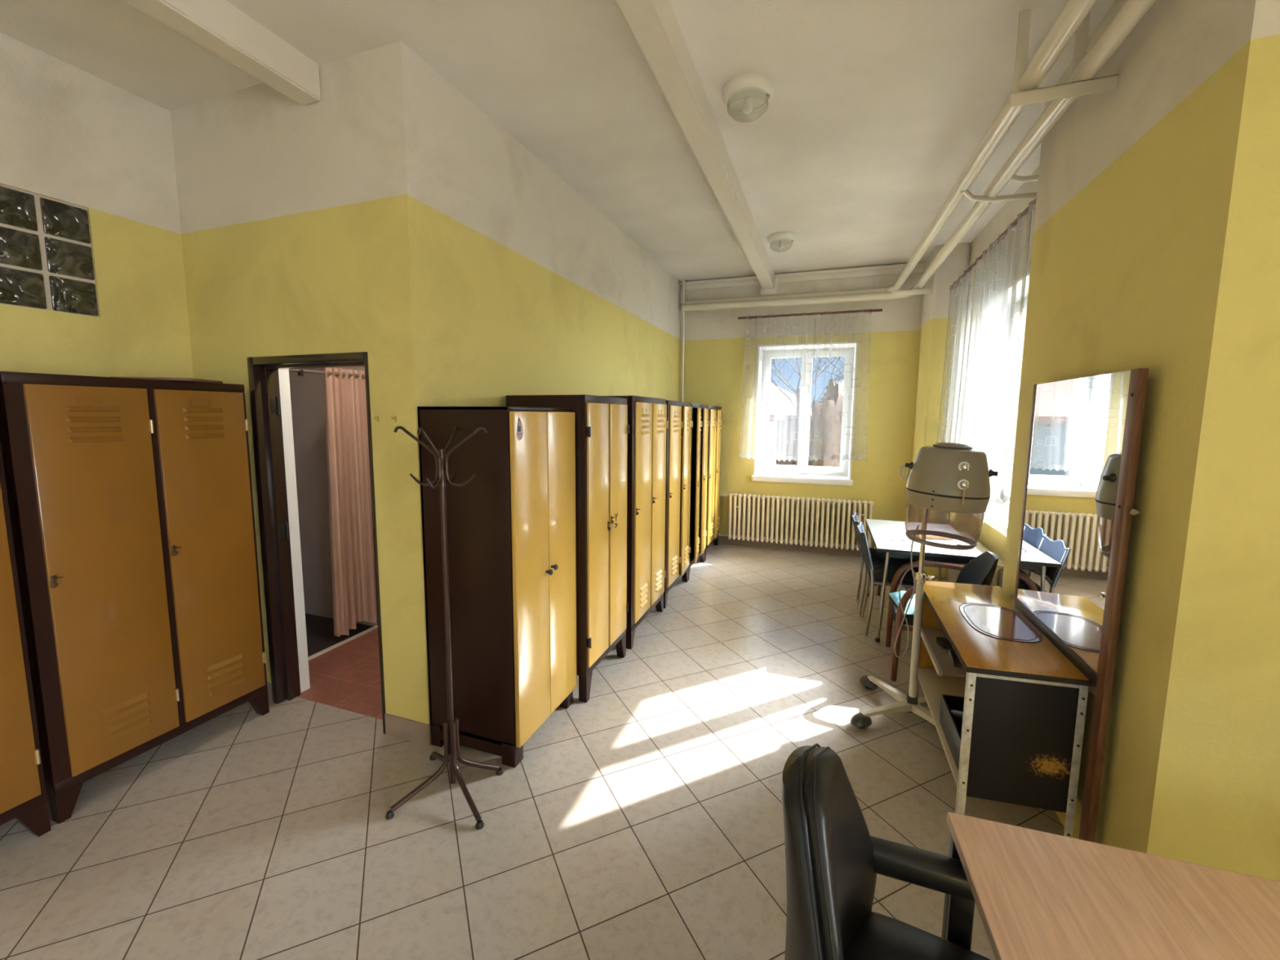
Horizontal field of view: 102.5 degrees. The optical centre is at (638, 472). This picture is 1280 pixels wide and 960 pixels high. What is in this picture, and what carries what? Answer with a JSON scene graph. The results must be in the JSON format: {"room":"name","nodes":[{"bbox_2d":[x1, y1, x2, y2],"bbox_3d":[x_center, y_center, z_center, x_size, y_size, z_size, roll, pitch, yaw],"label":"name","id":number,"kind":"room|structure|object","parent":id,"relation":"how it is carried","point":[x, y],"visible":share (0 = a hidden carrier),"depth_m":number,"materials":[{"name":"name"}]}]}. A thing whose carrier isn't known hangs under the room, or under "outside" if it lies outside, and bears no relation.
{"room":"locker room","nodes":[
{"label":"locker room","id":0,"kind":"room"},
{"bbox_2d":[0,31,193,377],"bbox_3d":[-3.452,-0.096,0.888,0.120,3.366,4.630,3,7,20],"label":"wall","id":1,"kind":"structure","parent":0,"point":[68,134],"depth_m":2.60,"materials":[{"name":"paint"}]},
{"bbox_2d":[0,183,98,316],"bbox_3d":[-2.905,-1.016,2.255,0.086,0.530,0.735,3,7,20],"label":"window","id":2,"kind":"structure","parent":1,"relation":"in","point":[46,258],"depth_m":2.42,"materials":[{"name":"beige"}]},
{"bbox_2d":[170,40,431,745],"bbox_3d":[-1.878,-0.300,2.824,1.756,3.366,0.118,3,7,20],"label":"wall","id":3,"kind":"structure","parent":0,"point":[303,227],"depth_m":2.59,"materials":[{"name":"yellow paint"}]},
{"bbox_2d":[124,0,320,105],"bbox_3d":[-2.378,-1.649,0.328,0.130,0.181,4.630,3,7,20],"label":"ceiling beam","id":4,"kind":"structure","parent":3,"relation":"attached to","point":[218,26],"depth_m":2.16,"materials":[{"name":"beige paint"}]},
{"bbox_2d":[247,351,385,733],"bbox_3d":[-1.734,0.351,2.880,0.881,2.062,0.197,3,7,20],"label":"door frame","id":5,"kind":"structure","parent":3,"relation":"in","point":[268,379],"depth_m":2.96,"materials":[{"name":"black wood"}]},
{"bbox_2d":[373,416,379,422],"bbox_3d":[-1.302,-0.265,2.547,0.012,0.028,0.030,3,7,20],"label":"wall hook","id":6,"kind":"object","parent":3,"relation":"attached to","point":[378,417],"visible":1,"depth_m":2.56,"materials":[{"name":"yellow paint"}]},
{"bbox_2d":[391,416,396,422],"bbox_3d":[-1.198,-0.260,2.510,0.012,0.028,0.030,3,7,20],"label":"wall hook","id":7,"kind":"object","parent":3,"relation":"attached to","point":[395,417],"visible":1,"depth_m":2.52,"materials":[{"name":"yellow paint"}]},
{"bbox_2d":[288,366,377,626],"bbox_3d":[-1.957,-0.145,3.981,2.420,3.000,0.100,3,7,20],"label":"wall","id":8,"kind":"structure","parent":0,"point":[307,390],"depth_m":4.22,"materials":[{"name":"paint"}]},
{"bbox_2d":[288,368,364,377],"bbox_3d":[-2.230,-0.672,3.477,0.024,0.046,0.920,3,7,20],"label":"shower rail","id":9,"kind":"object","parent":8,"relation":"attached to","point":[300,371],"visible":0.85,"depth_m":3.53,"materials":[{"name":"beige metal"}]},
{"bbox_2d":[323,368,377,636],"bbox_3d":[-2.146,0.223,3.828,0.114,1.960,0.366,3,7,20],"label":"shower curtain","id":10,"kind":"object","parent":9,"relation":"hanging from","point":[350,512],"visible":0.91,"depth_m":3.81,"materials":[{"name":"pink fabric"}]},
{"bbox_2d":[307,625,377,660],"bbox_3d":[-2.260,1.311,3.698,0.030,0.064,0.930,3,7,20],"label":"trim","id":11,"kind":"structure","parent":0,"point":[370,629],"depth_m":3.81,"materials":[{"name":"beige metal"}]},
{"bbox_2d":[0,542,1064,959],"bbox_3d":[0.288,1.505,2.407,7.650,0.102,9.890,3,7,20],"label":"floor","id":12,"kind":"structure","parent":0,"point":[642,819],"depth_m":2.21,"materials":[{"name":"tile"}]},
{"bbox_2d":[0,440,50,836],"bbox_3d":[-2.780,0.577,1.682,0.557,1.861,0.867,3,7,20],"label":"locker","id":13,"kind":"object","parent":12,"relation":"on","point":[23,793],"visible":1,"depth_m":1.99,"materials":[{"name":"brown metal"}]},
{"bbox_2d":[0,371,269,823],"bbox_3d":[-2.490,0.487,2.524,0.557,1.858,0.867,3,7,20],"label":"locker","id":14,"kind":"object","parent":12,"relation":"on","point":[131,500],"visible":0.99,"depth_m":2.31,"materials":[{"name":"brown metal"}]},
{"bbox_2d":[109,376,222,383],"bbox_3d":[-2.321,-0.455,2.539,0.340,0.012,0.240,-1,6,-9],"label":"flat board","id":15,"kind":"object","parent":14,"relation":"on","point":[192,380],"visible":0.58,"depth_m":2.44,"materials":[{"name":"brown wood"}]},
{"bbox_2d":[385,425,503,829],"bbox_3d":[-0.838,0.629,2.262,0.447,1.658,0.412,1,6,7],"label":"coat stand","id":16,"kind":"object","parent":12,"relation":"on","point":[452,754],"visible":1,"depth_m":2.25,"materials":[{"name":"brown metal"}]},
{"bbox_2d":[417,406,577,768],"bbox_3d":[-0.701,0.530,2.765,0.573,1.745,0.618,3,7,20],"label":"locker","id":17,"kind":"object","parent":12,"relation":"on","point":[512,541],"visible":0.98,"depth_m":2.50,"materials":[{"name":"brown metal"}]},
{"bbox_2d":[506,394,629,702],"bbox_3d":[-0.422,0.428,3.353,0.561,1.823,0.647,3,7,20],"label":"locker","id":18,"kind":"object","parent":12,"relation":"on","point":[602,426],"visible":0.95,"depth_m":3.10,"materials":[{"name":"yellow metal"}]},
{"bbox_2d":[604,395,667,648],"bbox_3d":[-0.141,0.332,4.129,0.557,1.846,0.802,3,7,20],"label":"locker","id":19,"kind":"object","parent":12,"relation":"on","point":[646,416],"visible":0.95,"depth_m":3.89,"materials":[{"name":"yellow metal"}]},
{"bbox_2d":[663,400,693,608],"bbox_3d":[0.161,0.248,4.931,0.577,1.839,0.817,3,7,20],"label":"locker","id":20,"kind":"object","parent":12,"relation":"on","point":[678,432],"visible":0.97,"depth_m":4.75,"materials":[{"name":"yellow metal"}]},
{"bbox_2d":[688,403,709,580],"bbox_3d":[0.449,0.170,5.679,0.606,1.833,0.767,3,7,20],"label":"locker","id":21,"kind":"object","parent":12,"relation":"on","point":[700,417],"visible":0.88,"depth_m":5.62,"materials":[{"name":"yellow metal"}]},
{"bbox_2d":[704,405,723,560],"bbox_3d":[0.707,0.091,6.438,0.573,1.827,0.802,3,7,20],"label":"locker","id":22,"kind":"object","parent":12,"relation":"on","point":[715,413],"visible":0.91,"depth_m":6.29,"materials":[{"name":"yellow metal"}]},
{"bbox_2d":[851,512,907,614],"bbox_3d":[2.152,0.810,4.559,0.530,0.836,0.451,3,7,20],"label":"dining chair","id":23,"kind":"object","parent":12,"relation":"on","point":[855,517],"visible":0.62,"depth_m":4.50,"materials":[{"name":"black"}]},
{"bbox_2d":[862,547,915,564],"bbox_3d":[2.208,0.739,4.531,0.420,0.063,0.410,3,7,20],"label":"seat cushion","id":24,"kind":"object","parent":23,"relation":"on","point":[876,556],"visible":0.32,"depth_m":4.40,"materials":[{"name":"fabric"}]},
{"bbox_2d":[781,742,991,959],"bbox_3d":[0.575,1.106,1.002,0.609,1.006,0.641,4,7,29],"label":"office chair","id":25,"kind":"object","parent":12,"relation":"on","point":[833,860],"visible":1,"depth_m":1.11,"materials":[{"name":"black leather"}]},
{"bbox_2d":[857,521,915,635],"bbox_3d":[2.018,0.857,4.131,0.530,0.836,0.451,3,7,20],"label":"dining chair","id":26,"kind":"object","parent":12,"relation":"on","point":[862,535],"visible":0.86,"depth_m":4.00,"materials":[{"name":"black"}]},
{"bbox_2d":[868,560,930,582],"bbox_3d":[2.074,0.785,4.104,0.420,0.063,0.410,3,7,20],"label":"seat cushion","id":27,"kind":"object","parent":26,"relation":"on","point":[878,566],"visible":0.49,"depth_m":4.02,"materials":[{"name":"fabric"}]},
{"bbox_2d":[874,560,919,595],"bbox_3d":[2.543,0.963,5.019,0.402,0.436,0.360,3,7,20],"label":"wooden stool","id":28,"kind":"object","parent":12,"relation":"on","point":[879,587],"visible":0.05,"depth_m":4.94,"materials":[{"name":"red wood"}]},
{"bbox_2d":[865,519,982,642],"bbox_3d":[2.301,0.888,4.292,0.706,0.740,1.176,3,7,20],"label":"dining table","id":29,"kind":"object","parent":12,"relation":"on","point":[882,531],"visible":0.62,"depth_m":3.92,"materials":[{"name":"grey laminate"}]},
{"bbox_2d":[889,538,910,543],"bbox_3d":[2.034,0.524,4.007,0.119,0.040,0.126,1,6,3],"label":"eyeglasses","id":30,"kind":"object","parent":29,"relation":"on","point":[896,539],"visible":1,"depth_m":3.95,"materials":[{"name":"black plastic"}]},
{"bbox_2d":[915,531,954,539],"bbox_3d":[2.394,0.512,4.190,0.260,0.030,0.180,1,6,8],"label":"wooden tray","id":31,"kind":"object","parent":29,"relation":"on","point":[934,537],"visible":0.28,"depth_m":4.11,"materials":[{"name":"brown wood"}]},
{"bbox_2d":[849,442,998,728],"bbox_3d":[1.523,0.623,2.783,0.589,1.588,0.742,4,7,28],"label":"dryer","id":32,"kind":"object","parent":12,"relation":"on","point":[947,477],"visible":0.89,"depth_m":2.47,"materials":[{"name":"beige paint"}]},
{"bbox_2d":[906,693,918,713],"bbox_3d":[1.556,1.316,2.925,0.052,0.090,0.052,3,7,20],"label":"socket","id":33,"kind":"object","parent":32,"relation":"attached to","point":[912,700],"depth_m":2.90,"materials":[{"name":"black plastic"}]},
{"bbox_2d":[898,442,998,513],"bbox_3d":[1.503,0.017,2.513,0.408,0.324,0.378,3,7,20],"label":"hood","id":34,"kind":"object","parent":32,"relation":"attached to","point":[947,477],"depth_m":2.39,"materials":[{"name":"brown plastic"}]},
{"bbox_2d":[885,551,999,681],"bbox_3d":[2.030,0.935,3.458,0.596,0.832,0.584,3,7,22],"label":"wooden armchair","id":35,"kind":"object","parent":12,"relation":"on","point":[980,570],"visible":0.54,"depth_m":3.42,"materials":[{"name":"red wood"}]},
{"bbox_2d":[888,591,915,614],"bbox_3d":[1.939,0.872,3.443,0.400,0.058,0.400,2,7,13],"label":"seat cushion","id":36,"kind":"object","parent":35,"relation":"on","point":[895,596],"visible":0.09,"depth_m":3.47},
{"bbox_2d":[916,580,1092,837],"bbox_3d":[1.680,1.077,2.526,0.428,0.745,1.183,3,7,20],"label":"vanity cabinet","id":37,"kind":"object","parent":12,"relation":"on","point":[1024,708],"visible":0.72,"depth_m":2.03,"materials":[{"name":"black wood"}]},
{"bbox_2d":[936,636,957,657],"bbox_3d":[1.660,0.939,2.751,0.060,0.031,0.210,1,6,6],"label":"hairbrush","id":38,"kind":"object","parent":37,"relation":"on","point":[944,642],"visible":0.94,"depth_m":2.78,"materials":[{"name":"black plastic"}]},
{"bbox_2d":[939,694,964,769],"bbox_3d":[1.576,1.188,2.267,0.350,0.140,0.505,3,7,20],"label":"tray","id":39,"kind":"object","parent":37,"relation":"on","point":[951,726],"visible":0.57,"depth_m":2.41,"materials":[{"name":"black plastic"}]},
{"bbox_2d":[950,710,963,720],"bbox_3d":[1.481,1.096,2.302,0.044,0.107,0.216,-2,7,-17],"label":"tube","id":40,"kind":"object","parent":39,"relation":"in","point":[957,714],"visible":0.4,"depth_m":2.35,"materials":[{"name":"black plastic"}]},
{"bbox_2d":[948,649,957,666],"bbox_3d":[1.611,0.943,2.635,0.037,0.041,0.172,3,7,25],"label":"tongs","id":41,"kind":"object","parent":37,"relation":"on","point":[953,656],"visible":0.98,"depth_m":2.60,"materials":[{"name":"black plastic"}]},
{"bbox_2d":[959,603,1042,643],"bbox_3d":[1.712,0.709,2.449,0.284,0.004,0.470,3,7,20],"label":"tray","id":42,"kind":"object","parent":37,"relation":"on","point":[997,622],"visible":1,"depth_m":2.42,"materials":[{"name":"plastic"}]},
{"bbox_2d":[941,811,1279,959],"bbox_3d":[1.410,1.283,0.682,1.622,0.740,0.822,2,7,18],"label":"office desk","id":43,"kind":"object","parent":12,"relation":"on","point":[1037,895],"visible":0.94,"depth_m":1.04,"materials":[{"name":"brown wood"}]},
{"bbox_2d":[418,56,680,406],"bbox_3d":[-0.217,-0.648,4.999,0.120,3.600,5.150,3,7,20],"label":"wall","id":44,"kind":"structure","parent":0,"point":[532,290],"depth_m":3.27,"materials":[{"name":"yellow paint"}]},
{"bbox_2d":[427,723,431,746],"bbox_3d":[-0.277,1.119,4.875,0.008,0.115,4.756,3,7,20],"label":"baseboard","id":45,"kind":"structure","parent":44,"relation":"attached to","point":[428,725],"depth_m":2.65,"materials":[{"name":"wood"}]},
{"bbox_2d":[0,0,1115,281],"bbox_3d":[0.647,-1.967,1.899,6.940,0.188,9.890,3,7,20],"label":"ceiling","id":46,"kind":"structure","parent":0,"point":[876,111],"depth_m":2.61,"materials":[{"name":"paint"}]},
{"bbox_2d":[722,73,773,122],"bbox_3d":[0.562,-1.904,2.648,0.260,0.134,0.260,3,7,20],"label":"ceiling lamp","id":47,"kind":"object","parent":46,"relation":"attached to","point":[746,93],"visible":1,"depth_m":2.60,"materials":[{"name":"white plastic"}]},
{"bbox_2d":[767,231,795,252],"bbox_3d":[1.365,-2.193,4.924,0.260,0.134,0.260,3,7,20],"label":"ceiling lamp","id":48,"kind":"object","parent":46,"relation":"attached to","point":[780,239],"visible":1,"depth_m":4.87,"materials":[{"name":"white plastic"}]},
{"bbox_2d":[1008,8,1119,106],"bbox_3d":[1.721,-1.708,2.074,0.355,0.393,0.044,3,7,20],"label":"bracket","id":49,"kind":"object","parent":46,"relation":"attached to","point":[1018,98],"visible":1,"depth_m":2.08,"materials":[{"name":"white metal"}]},
{"bbox_2d":[683,0,1097,304],"bbox_3d":[0.260,-1.626,1.933,2.641,0.152,9.321,3,7,20],"label":"pipe","id":50,"kind":"object","parent":49,"relation":"attached to","point":[1073,13],"visible":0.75,"depth_m":2.50,"materials":[{"name":"white metal"}]},
{"bbox_2d":[681,280,684,302],"bbox_3d":[0.575,-2.333,6.630,0.038,0.280,0.038,3,7,20],"label":"riser pipe","id":51,"kind":"object","parent":50,"relation":"attached to","point":[682,281],"visible":1,"depth_m":6.62,"materials":[{"name":"white metal"}]},
{"bbox_2d":[679,271,924,548],"bbox_3d":[2.332,-0.801,6.541,3.860,3.600,0.500,3,7,20],"label":"wall","id":52,"kind":"structure","parent":0,"point":[717,357],"depth_m":6.26,"materials":[{"name":"yellow paint"}]},
{"bbox_2d":[616,0,774,289],"bbox_3d":[0.019,-1.853,1.980,0.135,0.267,9.390,3,7,20],"label":"ceiling beam","id":53,"kind":"structure","parent":52,"relation":"attached to","point":[654,24],"depth_m":2.61,"materials":[{"name":"beige paint"}]},
{"bbox_2d":[712,535,861,556],"bbox_3d":[1.861,0.944,6.629,2.830,0.105,0.012,3,7,20],"label":"baseboard","id":54,"kind":"structure","parent":52,"relation":"attached to","point":[722,540],"depth_m":6.59,"materials":[{"name":"tile"}]},
{"bbox_2d":[718,493,873,551],"bbox_3d":[1.671,0.586,6.532,2.378,0.609,0.156,3,7,20],"label":"radiator","id":55,"kind":"object","parent":52,"relation":"attached to","point":[732,519],"visible":0.92,"depth_m":6.39,"materials":[{"name":"beige metal"}]},
{"bbox_2d":[680,261,925,309],"bbox_3d":[1.877,-2.254,6.244,2.835,0.347,0.071,3,7,20],"label":"trim","id":56,"kind":"structure","parent":52,"relation":"attached to","point":[895,268],"depth_m":6.19,"materials":[{"name":"beige paint"}]},
{"bbox_2d":[751,341,857,485],"bbox_3d":[2.126,-0.746,6.596,1.210,1.725,0.550,3,7,20],"label":"window","id":57,"kind":"structure","parent":52,"relation":"in","point":[849,350],"depth_m":6.67,"materials":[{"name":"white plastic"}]},
{"bbox_2d":[737,308,882,319],"bbox_3d":[2.031,-1.896,6.195,1.640,0.040,0.141,3,7,20],"label":"curtain rod","id":58,"kind":"object","parent":52,"relation":"attached to","point":[871,310],"visible":1,"depth_m":6.12,"materials":[{"name":"red wood"}]},
{"bbox_2d":[741,309,865,460],"bbox_3d":[1.993,-1.016,6.221,1.494,1.791,0.087,3,7,20],"label":"sheer curtain","id":59,"kind":"object","parent":58,"relation":"hanging from","point":[864,309],"visible":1,"depth_m":6.20,"materials":[{"name":"fabric"}]},
{"bbox_2d":[681,0,1157,311],"bbox_3d":[0.337,-1.586,1.871,2.831,0.097,9.251,3,7,20],"label":"pipe","id":60,"kind":"object","parent":52,"relation":"attached to","point":[1131,12],"visible":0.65,"depth_m":2.62,"materials":[{"name":"white metal"}]},
{"bbox_2d":[680,310,684,401],"bbox_3d":[0.567,-0.664,6.833,0.039,2.938,0.107,3,7,20],"label":"riser pipe","id":61,"kind":"object","parent":60,"relation":"attached to","point":[682,312],"visible":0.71,"depth_m":6.76,"materials":[{"name":"white metal"}]},
{"bbox_2d":[960,190,1036,202],"bbox_3d":[2.243,-1.685,3.115,0.606,0.056,0.107,1,6,2],"label":"pipe","id":62,"kind":"object","parent":60,"relation":"attached to","point":[966,193],"visible":0.82,"depth_m":3.12,"materials":[{"name":"white metal"}]},
{"bbox_2d":[1008,174,1038,182],"bbox_3d":[2.265,-1.660,2.869,0.386,0.052,0.045,2,7,15],"label":"pipe","id":63,"kind":"object","parent":60,"relation":"attached to","point":[1018,179],"visible":0.45,"depth_m":2.89,"materials":[{"name":"white metal"}]},
{"bbox_2d":[908,242,970,577],"bbox_3d":[3.245,-0.691,5.611,0.305,3.600,0.640,3,7,20],"label":"wall","id":64,"kind":"structure","parent":0,"point":[935,308],"depth_m":5.29,"materials":[{"name":"paint"}]},
{"bbox_2d":[891,288,931,296],"bbox_3d":[2.877,-1.897,5.420,0.385,0.055,0.044,3,7,20],"label":"bracket","id":65,"kind":"object","parent":64,"relation":"attached to","point":[926,291],"visible":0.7,"depth_m":5.40,"materials":[{"name":"white metal"}]},
{"bbox_2d":[944,165,1039,578],"bbox_3d":[3.089,-0.539,4.240,0.340,3.600,3.340,3,7,20],"label":"wall","id":66,"kind":"structure","parent":0,"point":[991,539],"depth_m":4.39,"materials":[{"name":"white paint"}]},
{"bbox_2d":[946,531,1004,588],"bbox_3d":[2.698,0.866,4.153,0.146,0.584,1.114,3,7,20],"label":"radiator","id":67,"kind":"object","parent":66,"relation":"attached to","point":[952,575],"visible":0.08,"depth_m":4.06,"materials":[{"name":"beige metal"}]},
{"bbox_2d":[949,196,1036,289],"bbox_3d":[2.763,-1.704,3.965,0.181,0.040,2.400,3,7,20],"label":"curtain rod","id":68,"kind":"object","parent":66,"relation":"attached to","point":[1033,204],"visible":0.46,"depth_m":3.67,"materials":[{"name":"red wood"}]},
{"bbox_2d":[936,200,1033,502],"bbox_3d":[2.670,-0.796,4.066,0.111,1.861,2.236,3,7,20],"label":"sheer curtain","id":69,"kind":"object","parent":68,"relation":"hanging from","point":[1010,233],"visible":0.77,"depth_m":3.75,"materials":[{"name":"fabric"}]},
{"bbox_2d":[971,271,1030,537],"bbox_3d":[2.967,-0.506,3.978,0.390,1.840,1.480,3,7,20],"label":"window","id":70,"kind":"structure","parent":66,"relation":"in","point":[996,515],"depth_m":4.58,"materials":[{"name":"white glass"}]},
{"bbox_2d":[1002,0,1279,881],"bbox_3d":[2.166,-0.306,2.083,0.600,3.600,1.530,3,7,20],"label":"wall pier","id":71,"kind":"object","parent":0,"point":[1156,246],"visible":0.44,"depth_m":1.57,"materials":[{"name":"yellow paint"}]},
{"bbox_2d":[1013,368,1149,842],"bbox_3d":[1.810,0.480,2.203,0.041,1.746,0.941,3,7,20],"label":"wall mirror","id":72,"kind":"object","parent":71,"relation":"attached to","point":[1085,436],"visible":0.81,"depth_m":1.99,"materials":[{"name":"clear mirror"}]},
{"bbox_2d":[1017,370,1130,673],"bbox_3d":[1.809,0.153,2.189,0.005,1.089,0.849,3,7,20],"label":"mirror glass","id":73,"kind":"object","parent":72,"relation":"on","point":[1078,431],"depth_m":2.09,"materials":[{"name":"silver metal"}]},
{"label":"outside","id":74,"kind":"structure","parent":0,"visible":0},
{"bbox_3d":[17.635,-0.483,26.850,75.000,0.200,57.700,3,7,20],"label":"ground","id":75,"kind":"structure","parent":74,"visible":0},
{"bbox_2d":[768,382,812,474],"bbox_3d":[4.592,-2.346,23.747,8.000,4.000,7.000,3,7,20],"label":"house","id":76,"kind":"structure","parent":75,"relation":"on","point":[786,428],"depth_m":20.24,"materials":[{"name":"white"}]},
{"bbox_2d":[770,356,844,465],"bbox_3d":[4.989,-2.777,17.328,6.001,6.389,5.343,0,6,0],"label":"bare tree","id":77,"kind":"object","parent":75,"relation":"on","point":[797,391],"visible":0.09,"depth_m":17.37,"materials":[{"name":"grey plant"}]},
{"bbox_2d":[793,356,844,379],"bbox_3d":[8.930,-3.375,20.884,6.684,6.847,5.749,6,8,41],"label":"bare tree","id":78,"kind":"object","parent":75,"relation":"on","point":[825,357],"visible":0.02,"depth_m":21.59,"materials":[{"name":"grey plant"}]},
{"bbox_2d":[808,378,844,475],"bbox_3d":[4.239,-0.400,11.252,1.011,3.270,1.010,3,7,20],"label":"building","id":79,"kind":"structure","parent":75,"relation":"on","point":[824,427],"depth_m":10.89,"materials":[{"name":"beige"}]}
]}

